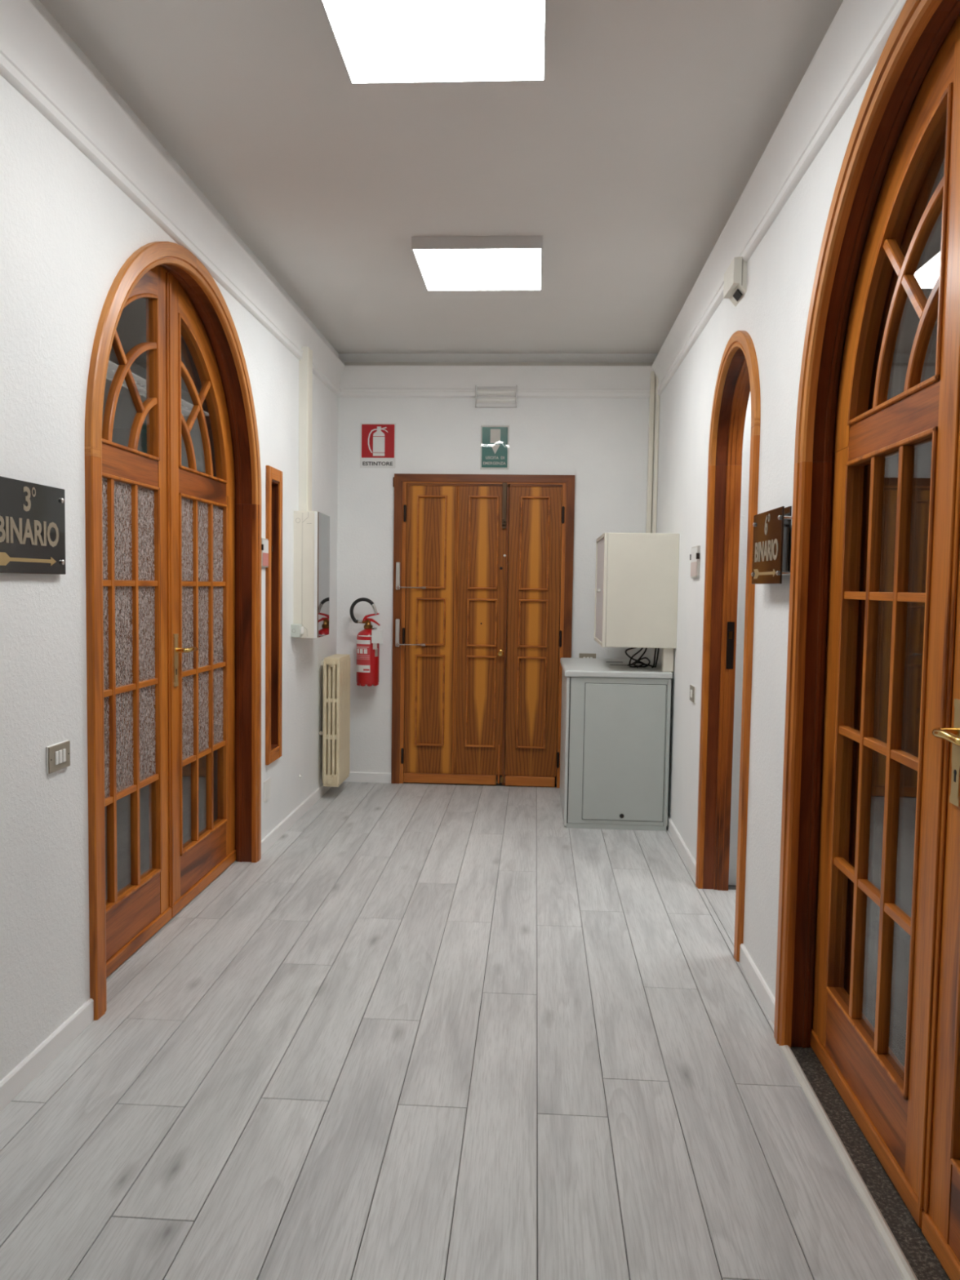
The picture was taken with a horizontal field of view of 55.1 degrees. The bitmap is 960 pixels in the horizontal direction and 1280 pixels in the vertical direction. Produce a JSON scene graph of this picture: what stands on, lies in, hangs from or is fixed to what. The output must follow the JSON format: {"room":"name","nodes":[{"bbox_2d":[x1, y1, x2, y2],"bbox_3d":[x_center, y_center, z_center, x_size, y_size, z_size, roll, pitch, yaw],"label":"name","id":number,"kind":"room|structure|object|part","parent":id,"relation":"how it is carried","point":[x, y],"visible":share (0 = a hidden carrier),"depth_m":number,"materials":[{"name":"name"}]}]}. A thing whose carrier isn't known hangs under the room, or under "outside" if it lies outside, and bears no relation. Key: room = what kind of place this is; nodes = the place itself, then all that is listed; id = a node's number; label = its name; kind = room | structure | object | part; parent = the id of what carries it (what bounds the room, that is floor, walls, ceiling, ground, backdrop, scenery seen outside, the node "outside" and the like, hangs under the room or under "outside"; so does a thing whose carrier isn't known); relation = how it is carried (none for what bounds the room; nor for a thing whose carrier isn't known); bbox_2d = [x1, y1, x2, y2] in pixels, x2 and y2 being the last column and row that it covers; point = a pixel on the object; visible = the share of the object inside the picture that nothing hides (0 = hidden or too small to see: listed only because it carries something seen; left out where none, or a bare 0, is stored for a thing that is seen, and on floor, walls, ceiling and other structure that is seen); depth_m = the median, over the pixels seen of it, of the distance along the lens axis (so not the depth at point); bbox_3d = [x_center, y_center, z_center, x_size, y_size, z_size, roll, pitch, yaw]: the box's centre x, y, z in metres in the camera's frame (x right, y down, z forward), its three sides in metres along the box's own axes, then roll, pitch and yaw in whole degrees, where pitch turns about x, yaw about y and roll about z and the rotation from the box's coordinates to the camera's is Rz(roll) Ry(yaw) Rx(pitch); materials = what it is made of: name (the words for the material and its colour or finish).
{"room":"train station corridor","nodes":[
{"label":"train station corridor","id":0,"kind":"room"},
{"bbox_2d":[102,297,211,429],"bbox_3d":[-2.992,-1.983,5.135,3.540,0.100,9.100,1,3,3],"label":"window glass","id":1,"kind":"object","parent":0,"point":[131,329],"depth_m":6.58,"materials":[{"name":"glass"}]},
{"bbox_2d":[106,349,119,382],"bbox_3d":[-2.566,-1.939,6.405,0.439,0.075,0.930,1,3,3],"label":"light","id":2,"kind":"object","parent":1,"relation":"attached to","point":[113,364],"depth_m":6.41,"materials":[{"name":"metal"}]},
{"bbox_2d":[121,378,128,389],"bbox_3d":[-2.682,-1.974,6.964,0.136,0.075,0.340,1,3,3],"label":"light","id":3,"kind":"object","parent":1,"relation":"attached to","point":[124,384],"depth_m":7.07,"materials":[{"name":"metal"}]},
{"bbox_2d":[129,362,146,398],"bbox_3d":[-2.536,-1.967,6.876,0.435,0.075,1.180,1,3,3],"label":"light","id":4,"kind":"object","parent":1,"relation":"attached to","point":[138,372],"depth_m":6.78,"materials":[{"name":"glass"}]},
{"bbox_2d":[181,388,193,416],"bbox_3d":[-2.485,-2.014,7.685,0.431,0.075,1.138,1,3,3],"label":"light","id":5,"kind":"object","parent":1,"relation":"attached to","point":[187,405],"depth_m":7.79,"materials":[{"name":"metal"}]},
{"bbox_2d":[201,401,208,416],"bbox_3d":[-2.370,-2.027,7.928,0.224,0.075,0.627,1,3,3],"label":"light","id":6,"kind":"object","parent":1,"relation":"attached to","point":[204,406],"depth_m":8.02,"materials":[{"name":"metal"}]},
{"bbox_2d":[111,428,216,476],"bbox_3d":[-2.966,-0.435,5.223,3.640,3.000,9.100,1,3,3],"label":"wall","id":7,"kind":"structure","parent":0,"point":[120,436],"depth_m":9.61,"materials":[{"name":"paint"}]},
{"bbox_2d":[0,0,338,1080],"bbox_3d":[-1.369,-0.313,1.881,0.150,3.200,9.620,1,3,3],"label":"wall","id":8,"kind":"structure","parent":0,"point":[67,230],"depth_m":2.73,"materials":[{"name":"paint"}]},
{"bbox_2d":[0,475,65,574],"bbox_3d":[-1.244,-0.308,2.525,0.025,0.250,0.393,1,3,3],"label":"platform sign","id":9,"kind":"object","parent":8,"relation":"attached to","point":[33,515],"visible":1,"depth_m":2.54,"materials":[{"name":"black plastic"}]},
{"bbox_2d":[45,739,70,774],"bbox_3d":[-1.249,0.346,2.731,0.014,0.081,0.124,1,3,3],"label":"light switch","id":10,"kind":"object","parent":8,"relation":"attached to","point":[57,755],"visible":1,"depth_m":2.71,"materials":[{"name":"white plastic"}]},
{"bbox_2d":[0,783,331,1111],"bbox_3d":[-1.317,1.254,1.894,0.012,0.072,9.470,1,3,3],"label":"baseboard","id":11,"kind":"structure","parent":8,"relation":"attached to","point":[29,1068],"depth_m":2.76,"materials":[{"name":"white paint"}]},
{"bbox_2d":[0,0,344,397],"bbox_3d":[-1.251,-1.532,1.728,0.058,0.212,9.470,1,3,3],"label":"trim","id":12,"kind":"structure","parent":8,"relation":"attached to","point":[35,60],"depth_m":3.10,"materials":[{"name":"white paint"}]},
{"bbox_2d":[84,241,261,1020],"bbox_3d":[-1.241,-0.184,3.778,0.166,2.723,1.776,1,3,3],"label":"door","id":13,"kind":"structure","parent":8,"relation":"in","point":[173,549],"depth_m":3.74,"materials":[{"name":"brown wood"}]},
{"bbox_3d":[-1.326,-0.381,3.172,0.004,0.367,0.194,1,3,3],"label":"pane","id":14,"kind":"part","parent":13,"relation":"part of","materials":[{"name":"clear glass"}]},
{"bbox_3d":[-1.332,-0.002,3.195,0.004,0.388,0.194,1,3,3],"label":"pane","id":15,"kind":"part","parent":13,"relation":"part of","materials":[{"name":"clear glass"}]},
{"bbox_3d":[-1.338,0.386,3.218,0.004,0.386,0.194,1,3,3],"label":"pane","id":16,"kind":"part","parent":13,"relation":"part of","materials":[{"name":"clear glass"}]},
{"bbox_3d":[-1.314,-0.393,3.367,0.004,0.367,0.194,1,3,3],"label":"pane","id":17,"kind":"part","parent":13,"relation":"part of","materials":[{"name":"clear glass"}]},
{"bbox_3d":[-1.320,-0.014,3.389,0.004,0.388,0.194,1,3,3],"label":"pane","id":18,"kind":"part","parent":13,"relation":"part of","materials":[{"name":"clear glass"}]},
{"bbox_3d":[-1.326,0.374,3.412,0.004,0.386,0.194,1,3,3],"label":"pane","id":19,"kind":"part","parent":13,"relation":"part of","materials":[{"name":"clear glass"}]},
{"bbox_3d":[-1.318,-0.641,3.353,0.043,0.103,0.612,1,3,3],"label":"rail","id":20,"kind":"part","parent":13,"relation":"part of","materials":[{"name":"brown wood"}]},
{"bbox_3d":[-1.344,1.050,3.453,0.042,0.181,0.612,1,3,3],"label":"panel","id":21,"kind":"part","parent":13,"relation":"part of","materials":[{"name":"brown wood"}]},
{"bbox_3d":[-1.302,-0.404,3.562,0.004,0.367,0.194,1,3,3],"label":"pane","id":22,"kind":"part","parent":13,"relation":"part of","materials":[{"name":"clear glass"}]},
{"bbox_3d":[-1.308,-0.025,3.584,0.004,0.388,0.194,1,3,3],"label":"pane","id":23,"kind":"part","parent":13,"relation":"part of","materials":[{"name":"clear glass"}]},
{"bbox_3d":[-1.314,0.363,3.607,0.004,0.386,0.194,1,3,3],"label":"pane","id":24,"kind":"part","parent":13,"relation":"part of","materials":[{"name":"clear glass"}]},
{"bbox_3d":[-1.276,0.084,3.858,0.006,0.220,0.042,1,3,3],"label":"lock plate","id":25,"kind":"part","parent":13,"relation":"part of","materials":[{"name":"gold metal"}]},
{"bbox_3d":[-1.240,0.040,3.910,0.060,0.024,0.136,1,3,3],"label":"lever handle","id":26,"kind":"part","parent":13,"relation":"part of","materials":[{"name":"gold metal"}]},
{"bbox_3d":[-1.277,-0.429,3.987,0.004,0.367,0.188,1,3,3],"label":"pane","id":27,"kind":"part","parent":13,"relation":"part of","materials":[{"name":"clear glass"}]},
{"bbox_3d":[-1.282,-0.050,4.009,0.004,0.388,0.188,1,3,3],"label":"pane","id":28,"kind":"part","parent":13,"relation":"part of","materials":[{"name":"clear glass"}]},
{"bbox_3d":[-1.288,0.338,4.032,0.004,0.386,0.188,1,3,3],"label":"pane","id":29,"kind":"part","parent":13,"relation":"part of","materials":[{"name":"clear glass"}]},
{"bbox_3d":[-1.269,-0.688,4.162,0.043,0.103,0.596,1,3,3],"label":"rail","id":30,"kind":"part","parent":13,"relation":"part of","materials":[{"name":"brown wood"}]},
{"bbox_3d":[-1.265,-0.440,4.176,0.004,0.367,0.188,1,3,3],"label":"pane","id":31,"kind":"part","parent":13,"relation":"part of","materials":[{"name":"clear glass"}]},
{"bbox_3d":[-1.271,-0.061,4.198,0.004,0.388,0.188,1,3,3],"label":"pane","id":32,"kind":"part","parent":13,"relation":"part of","materials":[{"name":"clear glass"}]},
{"bbox_3d":[-1.295,1.002,4.262,0.042,0.181,0.596,1,3,3],"label":"panel","id":33,"kind":"part","parent":13,"relation":"part of","materials":[{"name":"brown wood"}]},
{"bbox_3d":[-1.277,0.327,4.221,0.004,0.386,0.188,1,3,3],"label":"pane","id":34,"kind":"part","parent":13,"relation":"part of","materials":[{"name":"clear glass"}]},
{"bbox_3d":[-1.254,-0.451,4.365,0.004,0.367,0.188,1,3,3],"label":"pane","id":35,"kind":"part","parent":13,"relation":"part of","materials":[{"name":"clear glass"}]},
{"bbox_3d":[-1.259,-0.072,4.388,0.004,0.388,0.188,1,3,3],"label":"pane","id":36,"kind":"part","parent":13,"relation":"part of","materials":[{"name":"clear glass"}]},
{"bbox_3d":[-1.265,0.316,4.411,0.004,0.386,0.188,1,3,3],"label":"pane","id":37,"kind":"part","parent":13,"relation":"part of","materials":[{"name":"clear glass"}]},
{"bbox_2d":[261,537,272,567],"bbox_3d":[-1.109,-0.450,4.769,0.020,0.149,0.168,1,3,3],"label":"plate","id":38,"kind":"object","parent":8,"relation":"attached to","point":[264,542],"visible":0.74,"depth_m":4.73,"materials":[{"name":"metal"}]},
{"bbox_2d":[263,777,271,802],"bbox_3d":[-1.132,0.798,4.897,0.006,0.110,0.110,1,3,3],"label":"cover","id":39,"kind":"object","parent":8,"relation":"attached to","point":[267,784],"visible":1,"depth_m":4.89,"materials":[{"name":"white plastic"}]},
{"bbox_2d":[265,465,282,764],"bbox_3d":[-1.181,-0.131,4.947,0.168,1.570,0.260,1,3,3],"label":"window","id":40,"kind":"structure","parent":8,"relation":"in","point":[273,517],"depth_m":5.00,"materials":[{"name":"brown wood"}]},
{"bbox_3d":[-1.112,-0.123,4.837,0.018,1.570,0.050,1,3,3],"label":"frame","id":41,"kind":"part","parent":40,"relation":"part of","materials":[{"name":"brown wood"}]},
{"bbox_3d":[-1.118,0.622,4.987,0.018,0.065,0.160,1,3,3],"label":"frame","id":42,"kind":"part","parent":40,"relation":"part of","materials":[{"name":"brown wood"}]},
{"bbox_3d":[-1.094,-0.880,4.897,0.018,0.065,0.160,1,3,3],"label":"frame","id":43,"kind":"part","parent":40,"relation":"part of","materials":[{"name":"brown wood"}]},
{"bbox_3d":[-1.100,-0.136,5.047,0.018,1.570,0.050,1,3,3],"label":"frame","id":44,"kind":"part","parent":40,"relation":"part of","materials":[{"name":"brown wood"}]},
{"bbox_2d":[290,623,303,637],"bbox_3d":[-1.060,-0.054,5.339,0.066,0.076,0.050,1,3,3],"label":"junction box","id":45,"kind":"object","parent":8,"relation":"attached to","point":[296,629],"visible":1,"depth_m":5.32,"materials":[{"name":"white plastic"}]},
{"bbox_2d":[298,346,312,511],"bbox_3d":[-1.035,-1.240,5.460,0.056,0.962,0.100,1,3,3],"label":"duct","id":46,"kind":"object","parent":8,"relation":"attached to","point":[305,364],"visible":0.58,"depth_m":5.42,"materials":[{"name":"plastic"}]},
{"bbox_3d":[-1.010,-1.240,5.459,0.006,0.960,0.096,1,3,3],"label":"lid","id":47,"kind":"part","parent":46,"relation":"part of","materials":[{"name":"beige plastic"}]},
{"bbox_2d":[293,511,329,638],"bbox_3d":[-1.002,-0.389,5.529,0.146,0.737,0.368,1,3,3],"label":"upper cabinet","id":48,"kind":"object","parent":8,"relation":"attached to","point":[311,557],"visible":1,"depth_m":5.36,"materials":[{"name":"beige plastic"}]},
{"bbox_3d":[-0.939,-0.388,5.527,0.006,0.729,0.356,1,3,1],"label":"mirror door","id":49,"kind":"part","parent":48,"relation":"part of","materials":[{"name":"silver metal"}]},
{"bbox_2d":[319,653,350,786],"bbox_3d":[-0.980,0.530,6.182,0.147,0.850,0.384,1,3,3],"label":"radiator","id":50,"kind":"object","parent":8,"relation":"attached to","point":[335,732],"visible":1,"depth_m":6.03,"materials":[{"name":"beige metal"}]},
{"bbox_2d":[39,0,843,353],"bbox_3d":[-0.166,-1.758,1.649,2.225,0.100,9.470,1,3,3],"label":"ceiling","id":51,"kind":"structure","parent":0,"point":[650,122],"depth_m":3.40,"materials":[{"name":"paint"}]},
{"bbox_2d":[319,0,547,84],"bbox_3d":[-0.118,-1.732,2.541,0.606,0.056,0.606,1,3,3],"label":"ceiling light","id":52,"kind":"object","parent":51,"relation":"attached to","point":[377,42],"visible":1,"depth_m":2.62,"materials":[{"name":"white plastic"}]},
{"bbox_2d":[411,235,542,290],"bbox_3d":[0.004,-1.849,4.538,0.606,0.056,0.606,1,3,3],"label":"ceiling light","id":53,"kind":"object","parent":51,"relation":"attached to","point":[455,263],"visible":1,"depth_m":4.42,"materials":[{"name":"white plastic"}]},
{"bbox_2d":[0,749,903,1279],"bbox_3d":[-0.127,1.284,3.319,9.600,0.120,12.750,1,3,3],"label":"floor","id":54,"kind":"structure","parent":0,"point":[433,1031],"depth_m":2.62,"materials":[{"name":"grey wood"}]},
{"bbox_2d":[560,657,672,831],"bbox_3d":[0.827,0.621,5.856,0.624,0.935,0.980,1,3,3],"label":"base cabinet","id":55,"kind":"object","parent":54,"relation":"on","point":[615,715],"visible":0.99,"depth_m":5.38,"materials":[{"name":"grey metal"}]},
{"bbox_3d":[0.538,0.630,5.873,0.018,0.881,0.955,1,3,3],"label":"door","id":56,"kind":"part","parent":55,"relation":"part of","materials":[{"name":"grey metal"}]},
{"bbox_3d":[0.843,0.658,5.379,0.467,0.803,0.006,1,3,3],"label":"panel","id":57,"kind":"part","parent":55,"relation":"part of","materials":[{"name":"grey metal"}]},
{"bbox_2d":[625,647,659,667],"bbox_3d":[0.990,0.094,5.707,0.184,0.145,0.305,1,3,-5],"label":"cable bundle","id":58,"kind":"object","parent":55,"relation":"on","point":[637,661],"visible":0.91,"depth_m":5.67,"materials":[{"name":"black rubber"}]},
{"bbox_2d":[661,648,673,671],"bbox_3d":[1.100,0.114,5.394,0.060,0.140,0.070,1,3,3],"label":"stub","id":59,"kind":"object","parent":55,"relation":"on","point":[667,661],"visible":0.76,"depth_m":5.36,"materials":[{"name":"beige plastic"}]},
{"bbox_3d":[1.124,0.631,5.841,0.020,0.865,0.957,1,3,3],"label":"corner post","id":60,"kind":"part","parent":55,"relation":"part of","materials":[{"name":"grey metal"}]},
{"bbox_2d":[336,353,657,784],"bbox_3d":[0.103,-0.565,6.529,2.225,3.200,0.150,1,3,3],"label":"wall","id":61,"kind":"structure","parent":0,"point":[602,442],"depth_m":6.42,"materials":[{"name":"paint"}]},
{"bbox_2d":[349,597,382,686],"bbox_3d":[-0.787,0.011,6.440,0.245,0.613,0.202,1,3,3],"label":"fire extinguisher","id":62,"kind":"object","parent":61,"relation":"attached to","point":[368,640],"visible":1,"depth_m":6.37,"materials":[{"name":"red metal"}]},
{"bbox_3d":[-0.759,-0.156,6.412,0.109,0.066,0.026,1,3,3],"label":"squeeze lever","id":63,"kind":"part","parent":62,"relation":"part of","materials":[{"name":"red metal"}]},
{"bbox_3d":[-0.749,-0.126,6.413,0.102,0.054,0.026,1,3,3],"label":"carry handle","id":64,"kind":"part","parent":62,"relation":"part of","materials":[{"name":"red metal"}]},
{"bbox_2d":[343,771,391,782],"bbox_3d":[0.074,1.000,6.541,2.201,0.072,0.012,1,3,3],"label":"baseboard","id":65,"kind":"structure","parent":61,"relation":"attached to","point":[354,776],"depth_m":6.59,"materials":[{"name":"white paint"}]},
{"bbox_2d":[360,422,395,468],"bbox_3d":[-0.717,-1.364,6.454,0.252,0.312,0.006,1,3,3],"label":"sign","id":66,"kind":"object","parent":61,"relation":"attached to","point":[377,440],"visible":1,"depth_m":6.45,"materials":[{"name":"red plastic"}]},
{"bbox_2d":[391,473,574,787],"bbox_3d":[0.008,-0.059,6.482,1.269,2.192,0.114,1,3,3],"label":"door","id":67,"kind":"structure","parent":61,"relation":"in","point":[454,543],"depth_m":6.48,"materials":[{"name":"brown wood"}]},
{"bbox_3d":[-0.587,-0.070,6.512,0.056,2.192,0.026,1,3,3],"label":"casing","id":68,"kind":"part","parent":67,"relation":"part of","materials":[{"name":"brown wood"}]},
{"bbox_3d":[-0.489,0.033,6.486,0.208,0.022,0.025,1,3,-3],"label":"holder rod","id":69,"kind":"part","parent":67,"relation":"part of","materials":[{"name":"metal"}]},
{"bbox_3d":[-0.483,-0.368,6.462,0.208,0.022,0.025,1,3,-3],"label":"holder rod","id":70,"kind":"part","parent":67,"relation":"part of","materials":[{"name":"metal"}]},
{"bbox_3d":[-0.357,0.429,6.521,0.210,0.650,0.022,1,3,3],"label":"panel moulding","id":71,"kind":"part","parent":67,"relation":"part of","materials":[{"name":"brown wood"}]},
{"bbox_3d":[-0.348,-0.128,6.488,0.210,0.338,0.022,1,3,3],"label":"panel moulding","id":72,"kind":"part","parent":67,"relation":"part of","materials":[{"name":"brown wood"}]},
{"bbox_3d":[-0.340,-0.686,6.455,0.210,0.653,0.022,1,3,3],"label":"panel moulding","id":73,"kind":"part","parent":67,"relation":"part of","materials":[{"name":"brown wood"}]},
{"bbox_3d":[-0.157,-1.086,6.454,0.712,0.014,0.050,1,3,3],"label":"rail","id":74,"kind":"part","parent":67,"relation":"part of","materials":[{"name":"brown wood"}]},
{"bbox_3d":[0.005,0.436,6.499,0.212,0.650,0.022,1,3,3],"label":"panel moulding","id":75,"kind":"part","parent":67,"relation":"part of","materials":[{"name":"brown wood"}]},
{"bbox_3d":[0.014,-0.121,6.466,0.212,0.338,0.022,1,3,3],"label":"panel moulding","id":76,"kind":"part","parent":67,"relation":"part of","materials":[{"name":"brown wood"}]},
{"bbox_3d":[0.023,-0.680,6.433,0.212,0.653,0.022,1,3,3],"label":"panel moulding","id":77,"kind":"part","parent":67,"relation":"part of","materials":[{"name":"brown wood"}]},
{"bbox_3d":[0.029,-1.127,6.412,1.259,0.052,0.026,1,3,3],"label":"casing","id":78,"kind":"part","parent":67,"relation":"part of","materials":[{"name":"brown wood"}]},
{"bbox_3d":[0.143,0.094,6.454,0.046,0.045,0.056,1,3,3],"label":"knob","id":79,"kind":"part","parent":67,"relation":"part of","materials":[{"name":"gold metal"}]},
{"bbox_3d":[0.363,0.443,6.478,0.208,0.650,0.022,1,3,3],"label":"panel moulding","id":80,"kind":"part","parent":67,"relation":"part of","materials":[{"name":"brown wood"}]},
{"bbox_3d":[0.371,-0.114,6.445,0.208,0.338,0.022,1,3,3],"label":"panel moulding","id":81,"kind":"part","parent":67,"relation":"part of","materials":[{"name":"brown wood"}]},
{"bbox_3d":[0.380,-0.673,6.412,0.208,0.653,0.022,1,3,3],"label":"panel moulding","id":82,"kind":"part","parent":67,"relation":"part of","materials":[{"name":"brown wood"}]},
{"bbox_3d":[0.391,-1.075,6.421,0.366,0.014,0.050,1,3,3],"label":"rail","id":83,"kind":"part","parent":67,"relation":"part of","materials":[{"name":"brown wood"}]},
{"bbox_3d":[0.613,-0.047,6.440,0.057,2.192,0.026,1,3,3],"label":"casing","id":84,"kind":"part","parent":67,"relation":"part of","materials":[{"name":"brown wood"}]},
{"bbox_2d":[481,426,509,467],"bbox_3d":[0.103,-1.340,6.404,0.199,0.305,0.009,1,3,3],"label":"emergency exit sign","id":85,"kind":"object","parent":61,"relation":"attached to","point":[495,439],"visible":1,"depth_m":6.40,"materials":[{"name":"green plastic"}]},
{"bbox_2d":[475,385,517,407],"bbox_3d":[0.113,-1.683,6.362,0.290,0.147,0.052,1,3,3],"label":"emergency light","id":86,"kind":"object","parent":61,"relation":"attached to","point":[485,397],"visible":1,"depth_m":6.36,"materials":[{"name":"white plastic"}]},
{"bbox_2d":[338,365,655,398],"bbox_3d":[0.116,-1.785,6.353,2.225,0.212,0.058,1,3,3],"label":"trim","id":87,"kind":"structure","parent":61,"relation":"attached to","point":[356,381],"depth_m":6.35,"materials":[{"name":"white paint"}]},
{"bbox_2d":[344,362,653,365],"bbox_3d":[0.123,-1.904,6.352,2.135,0.022,0.020,1,3,3],"label":"trim","id":88,"kind":"structure","parent":61,"relation":"attached to","point":[345,363],"depth_m":6.34,"materials":[{"name":"metal"}]},
{"bbox_2d":[578,653,595,657],"bbox_3d":[0.754,0.130,6.448,0.118,0.073,0.012,1,3,3],"label":"wall socket","id":89,"kind":"object","parent":61,"relation":"attached to","point":[580,655],"visible":0.4,"depth_m":6.45,"materials":[{"name":"white plastic"}]},
{"bbox_2d":[645,371,655,533],"bbox_3d":[1.172,-1.256,6.328,0.033,1.164,0.040,1,3,3],"label":"duct","id":90,"kind":"object","parent":61,"relation":"attached to","point":[651,399],"visible":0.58,"depth_m":6.31,"materials":[{"name":"plastic"}]},
{"bbox_2d":[728,393,751,885],"bbox_3d":[2.250,-0.316,3.718,2.165,3.100,1.320,1,3,3],"label":"wall","id":91,"kind":"structure","parent":0,"point":[747,431],"depth_m":4.36,"materials":[{"name":"paint"}]},
{"bbox_2d":[651,61,878,998],"bbox_3d":[0.986,-0.268,1.741,0.120,3.200,9.620,1,3,3],"label":"wall","id":92,"kind":"structure","parent":0,"point":[773,309],"depth_m":3.33,"materials":[{"name":"paint"}]},
{"bbox_2d":[594,532,679,648],"bbox_3d":[0.940,-0.306,5.670,0.441,0.660,0.751,1,3,3],"label":"upper cabinet","id":93,"kind":"object","parent":92,"relation":"attached to","point":[637,574],"visible":1,"depth_m":5.30,"materials":[{"name":"beige metal"}]},
{"bbox_3d":[0.748,-0.310,5.682,0.011,0.618,0.688,1,3,3],"label":"door","id":94,"kind":"part","parent":93,"relation":"part of","materials":[{"name":"white metal"}]},
{"bbox_3d":[0.744,-0.310,5.681,0.017,0.660,0.751,1,3,3],"label":"door frame","id":95,"kind":"part","parent":93,"relation":"part of","materials":[{"name":"beige metal"}]},
{"bbox_2d":[651,374,659,533],"bbox_3d":[1.204,-1.254,6.301,0.025,1.164,0.090,1,3,3],"label":"duct","id":96,"kind":"object","parent":92,"relation":"attached to","point":[656,413],"visible":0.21,"depth_m":6.27,"materials":[{"name":"plastic"}]},
{"bbox_2d":[689,684,695,702],"bbox_3d":[1.086,0.274,4.707,0.014,0.084,0.124,1,3,3],"label":"light switch","id":97,"kind":"object","parent":92,"relation":"attached to","point":[692,688],"visible":1,"depth_m":4.68,"materials":[{"name":"white plastic"}]},
{"bbox_2d":[689,545,700,577],"bbox_3d":[1.094,-0.397,4.685,0.020,0.159,0.195,1,3,3],"label":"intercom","id":98,"kind":"object","parent":92,"relation":"attached to","point":[695,557],"visible":1,"depth_m":4.64,"materials":[{"name":"plastic"}]},
{"bbox_2d":[666,813,775,1026],"bbox_3d":[0.891,1.296,1.762,0.012,0.072,9.470,1,3,3],"label":"baseboard","id":99,"kind":"structure","parent":92,"relation":"attached to","point":[760,986],"depth_m":3.37,"materials":[{"name":"white paint"}]},
{"bbox_2d":[695,330,760,961],"bbox_3d":[1.097,-0.032,3.895,0.142,2.478,0.916,1,3,3],"label":"door frame","id":100,"kind":"structure","parent":92,"relation":"in","point":[738,375],"depth_m":4.26,"materials":[{"name":"brown wood"}]},
{"bbox_3d":[1.163,0.025,4.277,0.033,0.220,0.005,1,3,3],"label":"strike plate","id":101,"kind":"part","parent":100,"relation":"part of","materials":[{"name":"metal"}]},
{"bbox_2d":[723,256,747,306],"bbox_3d":[1.043,-1.463,3.765,0.052,0.142,0.201,1,3,3],"label":"sensor","id":102,"kind":"object","parent":92,"relation":"attached to","point":[735,287],"visible":0.98,"depth_m":3.70,"materials":[{"name":"plastic"}]},
{"bbox_2d":[751,506,792,584],"bbox_3d":[0.978,-0.313,3.086,0.058,0.250,0.415,1,3,3],"label":"platform sign","id":103,"kind":"object","parent":92,"relation":"attached to","point":[771,528],"visible":0.99,"depth_m":3.01,"materials":[{"name":"black plastic"}]},
{"bbox_3d":[1.007,-0.332,3.126,0.005,0.215,0.330,1,3,3],"label":"backing plate","id":104,"kind":"part","parent":103,"relation":"part of","materials":[{"name":"black plastic"}]},
{"bbox_2d":[651,0,906,395],"bbox_3d":[0.911,-1.491,1.599,0.058,0.212,9.470,1,3,3],"label":"trim","id":105,"kind":"structure","parent":92,"relation":"attached to","point":[858,34],"depth_m":2.92,"materials":[{"name":"white paint"}]},
{"bbox_2d":[779,1044,918,1279],"bbox_3d":[0.899,1.309,2.064,0.027,0.011,1.630,1,3,3],"label":"trim","id":106,"kind":"structure","parent":92,"relation":"attached to","point":[904,1267],"depth_m":2.23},
{"bbox_2d":[773,0,959,1279],"bbox_3d":[0.976,-0.043,1.965,0.150,2.723,1.776,1,3,3],"label":"door","id":107,"kind":"structure","parent":92,"relation":"in","point":[908,1115],"depth_m":2.33,"materials":[{"name":"brown wood"}]},
{"bbox_3d":[1.036,1.146,2.442,0.042,0.181,0.596,1,3,3],"label":"panel","id":108,"kind":"part","parent":107,"relation":"part of","materials":[{"name":"brown wood"}]},
{"bbox_3d":[1.062,-0.544,2.342,0.043,0.103,0.596,1,3,3],"label":"rail","id":109,"kind":"part","parent":107,"relation":"part of","materials":[{"name":"brown wood"}]},
{"bbox_3d":[0.962,0.195,1.861,0.060,0.024,0.136,1,3,3],"label":"lever handle","id":110,"kind":"part","parent":107,"relation":"part of","materials":[{"name":"gold metal"}]},
{"bbox_3d":[0.986,1.194,1.625,0.042,0.181,0.596,1,3,3],"label":"panel","id":111,"kind":"part","parent":107,"relation":"part of","materials":[{"name":"brown wood"}]},
{"bbox_3d":[0.996,0.234,1.918,0.006,0.220,0.042,1,3,3],"label":"lock plate","id":112,"kind":"part","parent":107,"relation":"part of","materials":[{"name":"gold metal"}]},
{"bbox_2d":[791,1044,950,1279],"bbox_3d":[0.973,1.318,2.045,0.122,0.006,1.680,1,3,3],"label":"threshold","id":113,"kind":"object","parent":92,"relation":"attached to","point":[909,1237],"depth_m":2.24,"materials":[{"name":"black stone"}]},
{"bbox_3d":[2.763,-0.125,0.627,3.565,3.100,4.800,1,3,3],"label":"wall","id":114,"kind":"structure","parent":0,"visible":0},
{"bbox_2d":[843,135,945,1066],"bbox_3d":[1.105,-0.116,1.908,0.042,2.820,2.150,1,3,3],"label":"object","id":115,"kind":"object","parent":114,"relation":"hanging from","point":[926,273],"visible":0.09,"depth_m":2.48,"materials":[{"name":"clear glass"}]}
]}

